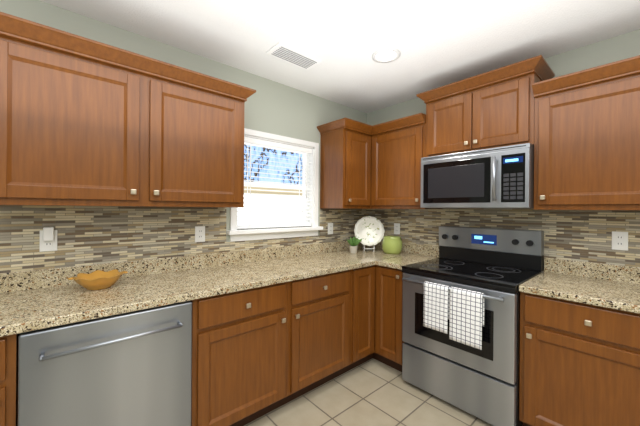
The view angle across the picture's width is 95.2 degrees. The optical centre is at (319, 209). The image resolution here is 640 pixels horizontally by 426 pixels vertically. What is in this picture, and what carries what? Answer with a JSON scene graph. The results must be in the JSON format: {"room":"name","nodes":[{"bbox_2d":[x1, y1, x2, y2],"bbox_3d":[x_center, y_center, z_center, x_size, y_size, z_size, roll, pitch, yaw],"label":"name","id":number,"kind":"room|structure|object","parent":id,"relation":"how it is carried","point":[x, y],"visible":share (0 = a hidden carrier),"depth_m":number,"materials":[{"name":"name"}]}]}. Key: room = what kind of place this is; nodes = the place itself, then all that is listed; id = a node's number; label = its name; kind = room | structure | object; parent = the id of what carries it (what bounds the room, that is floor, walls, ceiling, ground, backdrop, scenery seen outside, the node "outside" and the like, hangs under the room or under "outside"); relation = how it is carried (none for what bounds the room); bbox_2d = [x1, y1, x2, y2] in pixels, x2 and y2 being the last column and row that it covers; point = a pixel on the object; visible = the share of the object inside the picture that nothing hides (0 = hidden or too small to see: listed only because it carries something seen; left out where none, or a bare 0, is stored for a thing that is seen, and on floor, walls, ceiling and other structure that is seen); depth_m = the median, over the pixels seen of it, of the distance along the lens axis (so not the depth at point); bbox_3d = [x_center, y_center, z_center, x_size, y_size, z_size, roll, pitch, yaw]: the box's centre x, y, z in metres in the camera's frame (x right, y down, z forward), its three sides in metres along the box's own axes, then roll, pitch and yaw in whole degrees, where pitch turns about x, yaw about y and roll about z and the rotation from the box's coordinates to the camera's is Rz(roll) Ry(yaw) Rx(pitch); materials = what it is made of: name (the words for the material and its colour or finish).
{"room":"kitchen","nodes":[
{"label":"kitchen","id":0,"kind":"room"},
{"bbox_2d":[0,0,366,241],"bbox_3d":[-1.342,0.104,1.830,4.900,2.470,0.120,0,0,-41],"label":"wall","id":1,"kind":"structure","parent":0,"point":[273,107],"depth_m":2.38,"materials":[{"name":"grey paint"}]},
{"bbox_2d":[0,16,147,206],"bbox_3d":[-1.311,-0.416,1.546,0.607,0.795,0.338,0,0,-41],"label":"upper cabinet","id":2,"kind":"object","parent":1,"relation":"attached to","point":[84,121],"depth_m":1.41,"materials":[{"name":"brown wood"}]},
{"bbox_2d":[0,205,365,272],"bbox_3d":[-0.813,0.225,2.212,3.600,0.478,0.006,0,0,-41],"label":"tile","id":3,"kind":"structure","parent":1,"relation":"attached to","point":[88,235],"depth_m":1.83,"materials":[{"name":"tile"}]},
{"bbox_2d":[39,227,56,251],"bbox_3d":[-1.481,0.165,1.593,0.072,0.133,0.040,0,0,-41],"label":"electrical outlet","id":4,"kind":"object","parent":3,"relation":"attached to","point":[48,238],"visible":1,"depth_m":1.59,"materials":[{"name":"white plastic"}]},
{"bbox_2d":[195,226,204,241],"bbox_3d":[-0.879,0.183,2.143,0.072,0.116,0.008,0,0,-41],"label":"electrical outlet","id":5,"kind":"object","parent":3,"relation":"attached to","point":[199,233],"visible":1,"depth_m":2.14,"materials":[{"name":"white plastic"}]},
{"bbox_2d":[328,223,332,233],"bbox_3d":[0.109,0.201,3.011,0.072,0.116,0.008,0,0,-41],"label":"electrical outlet","id":6,"kind":"object","parent":3,"relation":"attached to","point":[330,228],"visible":1,"depth_m":3.01,"materials":[{"name":"white plastic"}]},
{"bbox_2d":[148,60,247,206],"bbox_3d":[-0.855,-0.412,1.947,0.607,0.795,0.338,0,0,-41],"label":"upper cabinet","id":7,"kind":"object","parent":1,"relation":"attached to","point":[196,123],"depth_m":1.80,"materials":[{"name":"brown wood"}]},
{"bbox_2d":[226,128,322,241],"bbox_3d":[-0.387,-0.198,2.627,0.969,0.914,0.180,0,0,-41],"label":"window unit","id":8,"kind":"structure","parent":1,"relation":"in","point":[305,152],"depth_m":2.64,"materials":[{"name":"white plastic"}]},
{"bbox_2d":[320,118,371,208],"bbox_3d":[0.285,-0.403,2.907,0.400,0.795,0.400,0,0,-41],"label":"upper cabinet","id":9,"kind":"object","parent":1,"relation":"attached to","point":[345,145],"depth_m":2.79,"materials":[{"name":"brown wood"}]},
{"bbox_2d":[40,0,639,112],"bbox_3d":[0.126,-1.169,0.170,5.140,0.100,4.540,0,0,-41],"label":"ceiling","id":10,"kind":"structure","parent":0,"point":[438,43],"depth_m":1.85,"materials":[{"name":"white paint"}]},
{"bbox_2d":[266,42,321,69],"bbox_3d":[-0.186,-1.113,2.145,0.380,0.016,0.170,0,0,-41],"label":"ceiling vent","id":11,"kind":"object","parent":10,"relation":"in","point":[284,52],"visible":1,"depth_m":2.12,"materials":[{"name":"white paint"}]},
{"bbox_2d":[372,47,399,62],"bbox_3d":[0.479,-1.112,2.117,0.200,0.008,0.200,0,0,-41],"label":"recessed light","id":12,"kind":"object","parent":10,"relation":"in","point":[385,55],"visible":1,"depth_m":2.11,"materials":[{"name":"white"}]},
{"bbox_2d":[244,358,522,425],"bbox_3d":[0.106,1.401,0.170,5.140,0.100,4.540,0,0,-41],"label":"floor","id":13,"kind":"structure","parent":0,"point":[372,392],"depth_m":2.00,"materials":[{"name":"tile"}]},
{"bbox_2d":[0,334,17,425],"bbox_3d":[-1.585,0.900,1.128,0.618,0.876,0.618,0,0,-41],"label":"base cabinet","id":14,"kind":"object","parent":13,"relation":"on","point":[8,344],"depth_m":1.10,"materials":[{"name":"brown wood"}]},
{"bbox_2d":[0,240,411,336],"bbox_3d":[-0.531,0.402,2.035,3.392,0.137,0.630,0,0,-41],"label":"countertop","id":15,"kind":"structure","parent":14,"relation":"on","point":[33,300],"depth_m":1.68,"materials":[{"name":"stone"}]},
{"bbox_2d":[68,269,127,289],"bbox_3d":[-1.204,0.390,1.594,0.264,0.077,0.238,0,0,-41],"label":"bowl","id":16,"kind":"object","parent":15,"relation":"on","point":[97,280],"visible":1,"depth_m":1.56,"materials":[{"name":"orange ceramic"}]},
{"bbox_2d":[347,237,361,252],"bbox_3d":[0.330,0.356,2.952,0.138,0.170,0.171,0,0,-41],"label":"plant pot","id":17,"kind":"object","parent":15,"relation":"on","point":[354,242],"visible":1,"depth_m":2.92,"materials":[{"name":"white ceramic"}]},
{"bbox_2d":[354,216,384,250],"bbox_3d":[0.516,0.257,3.075,0.262,0.370,0.262,0,0,-41],"label":"decorative plate","id":18,"kind":"object","parent":15,"relation":"on","point":[369,230],"visible":1,"depth_m":3.06,"materials":[{"name":"white ceramic"}]},
{"bbox_2d":[382,236,401,253],"bbox_3d":[0.726,0.360,2.936,0.200,0.167,0.200,0,0,-41],"label":"jar","id":19,"kind":"object","parent":15,"relation":"on","point":[391,244],"visible":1,"depth_m":2.86,"materials":[{"name":"green ceramic"}]},
{"bbox_2d":[18,301,191,425],"bbox_3d":[-1.090,0.907,1.522,0.639,0.868,0.676,0,0,-41],"label":"dishwasher","id":20,"kind":"object","parent":13,"relation":"on","point":[133,368],"visible":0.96,"depth_m":1.29,"materials":[{"name":"silver metal"}]},
{"bbox_2d":[190,281,291,425],"bbox_3d":[-0.638,0.908,1.960,0.609,0.876,0.618,0,0,-41],"label":"base cabinet","id":21,"kind":"object","parent":13,"relation":"on","point":[258,352],"depth_m":1.71,"materials":[{"name":"brown wood"}]},
{"bbox_2d":[292,270,351,399],"bbox_3d":[-0.180,0.911,2.362,0.610,0.876,0.618,0,0,-41],"label":"base cabinet","id":22,"kind":"object","parent":13,"relation":"on","point":[322,304],"depth_m":2.13,"materials":[{"name":"brown wood"}]},
{"bbox_2d":[352,265,375,368],"bbox_3d":[0.188,0.914,2.645,0.316,0.876,0.680,0,0,-41],"label":"base cabinet","id":23,"kind":"object","parent":13,"relation":"on","point":[364,278],"depth_m":2.45,"materials":[{"name":"brown wood"}]},
{"bbox_2d":[376,265,403,371],"bbox_3d":[0.774,0.919,2.607,0.680,0.876,0.314,0,0,-41],"label":"base cabinet","id":24,"kind":"object","parent":13,"relation":"on","point":[389,283],"depth_m":2.43,"materials":[{"name":"brown wood"}]},
{"bbox_2d":[402,226,543,425],"bbox_3d":[1.106,0.756,2.178,0.747,1.205,0.760,0,0,-41],"label":"range","id":25,"kind":"object","parent":13,"relation":"on","point":[461,333],"visible":0.98,"depth_m":1.98,"materials":[{"name":"silver metal"}]},
{"bbox_2d":[519,292,639,425],"bbox_3d":[1.610,0.925,1.703,0.618,0.876,0.611,0,0,-41],"label":"base cabinet","id":26,"kind":"object","parent":13,"relation":"on","point":[580,362],"depth_m":1.54,"materials":[{"name":"brown wood"}]},
{"bbox_2d":[519,257,639,313],"bbox_3d":[1.806,0.421,1.467,0.629,0.137,1.220,0,0,-41],"label":"countertop","id":27,"kind":"structure","parent":26,"relation":"on","point":[612,286],"depth_m":1.75,"materials":[{"name":"stone"}]},
{"bbox_2d":[376,244,438,269],"bbox_3d":[0.805,0.413,2.606,0.629,0.137,0.275,0,0,-41],"label":"countertop","id":28,"kind":"structure","parent":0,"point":[410,253],"depth_m":2.74,"materials":[{"name":"stone"}]},
{"bbox_2d":[367,29,639,125],"bbox_3d":[2.002,0.131,1.826,0.120,2.470,4.540,0,0,-41],"label":"wall","id":29,"kind":"structure","parent":0,"point":[616,48],"depth_m":2.00,"materials":[{"name":"grey paint"}]},
{"bbox_2d":[372,113,442,208],"bbox_3d":[0.797,-0.399,2.805,0.400,0.795,0.593,0,0,-41],"label":"upper cabinet","id":30,"kind":"object","parent":29,"relation":"attached to","point":[398,144],"depth_m":2.69,"materials":[{"name":"brown wood"}]},
{"bbox_2d":[424,76,483,156],"bbox_3d":[1.167,-0.696,2.434,0.338,0.530,0.445,0,0,-41],"label":"upper cabinet","id":31,"kind":"object","parent":29,"relation":"attached to","point":[454,117],"depth_m":2.30,"materials":[{"name":"brown wood"}]},
{"bbox_2d":[366,208,639,272],"bbox_3d":[1.723,0.234,2.047,0.006,0.500,3.600,0,0,-41],"label":"tile","id":32,"kind":"structure","parent":29,"relation":"attached to","point":[582,235],"depth_m":2.10,"materials":[{"name":"tile"}]},
{"bbox_2d":[394,223,399,233],"bbox_3d":[0.810,0.206,3.075,0.008,0.116,0.072,0,0,-41],"label":"electrical outlet","id":33,"kind":"object","parent":32,"relation":"attached to","point":[396,228],"visible":1,"depth_m":3.07,"materials":[{"name":"white plastic"}]},
{"bbox_2d":[612,231,627,250],"bbox_3d":[1.892,0.200,1.843,0.008,0.116,0.072,0,0,-41],"label":"electrical outlet","id":34,"kind":"object","parent":32,"relation":"attached to","point":[619,240],"visible":1,"depth_m":1.84,"materials":[{"name":"white plastic"}]},
{"bbox_2d":[480,60,547,149],"bbox_3d":[1.378,-0.694,2.193,0.338,0.530,0.445,0,0,-41],"label":"upper cabinet","id":35,"kind":"object","parent":29,"relation":"attached to","point":[509,93],"depth_m":2.01,"materials":[{"name":"brown wood"}]},
{"bbox_2d":[420,143,533,208],"bbox_3d":[1.224,-0.216,2.275,0.453,0.420,0.760,0,0,-41],"label":"microwave","id":36,"kind":"object","parent":35,"relation":"attached to","point":[498,178],"visible":1,"depth_m":2.09,"materials":[{"name":"silver metal"}]},
{"bbox_2d":[533,60,639,209],"bbox_3d":[1.726,-0.392,1.795,0.338,0.795,0.610,0,0,-41],"label":"upper cabinet","id":37,"kind":"object","parent":29,"relation":"attached to","point":[587,146],"depth_m":1.71,"materials":[{"name":"brown wood"}]},
{"label":"outside","id":38,"kind":"structure","parent":0,"visible":0},
{"bbox_2d":[238,144,301,223],"bbox_3d":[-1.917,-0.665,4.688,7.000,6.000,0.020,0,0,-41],"label":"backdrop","id":39,"kind":"structure","parent":38,"point":[277,156],"depth_m":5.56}
]}

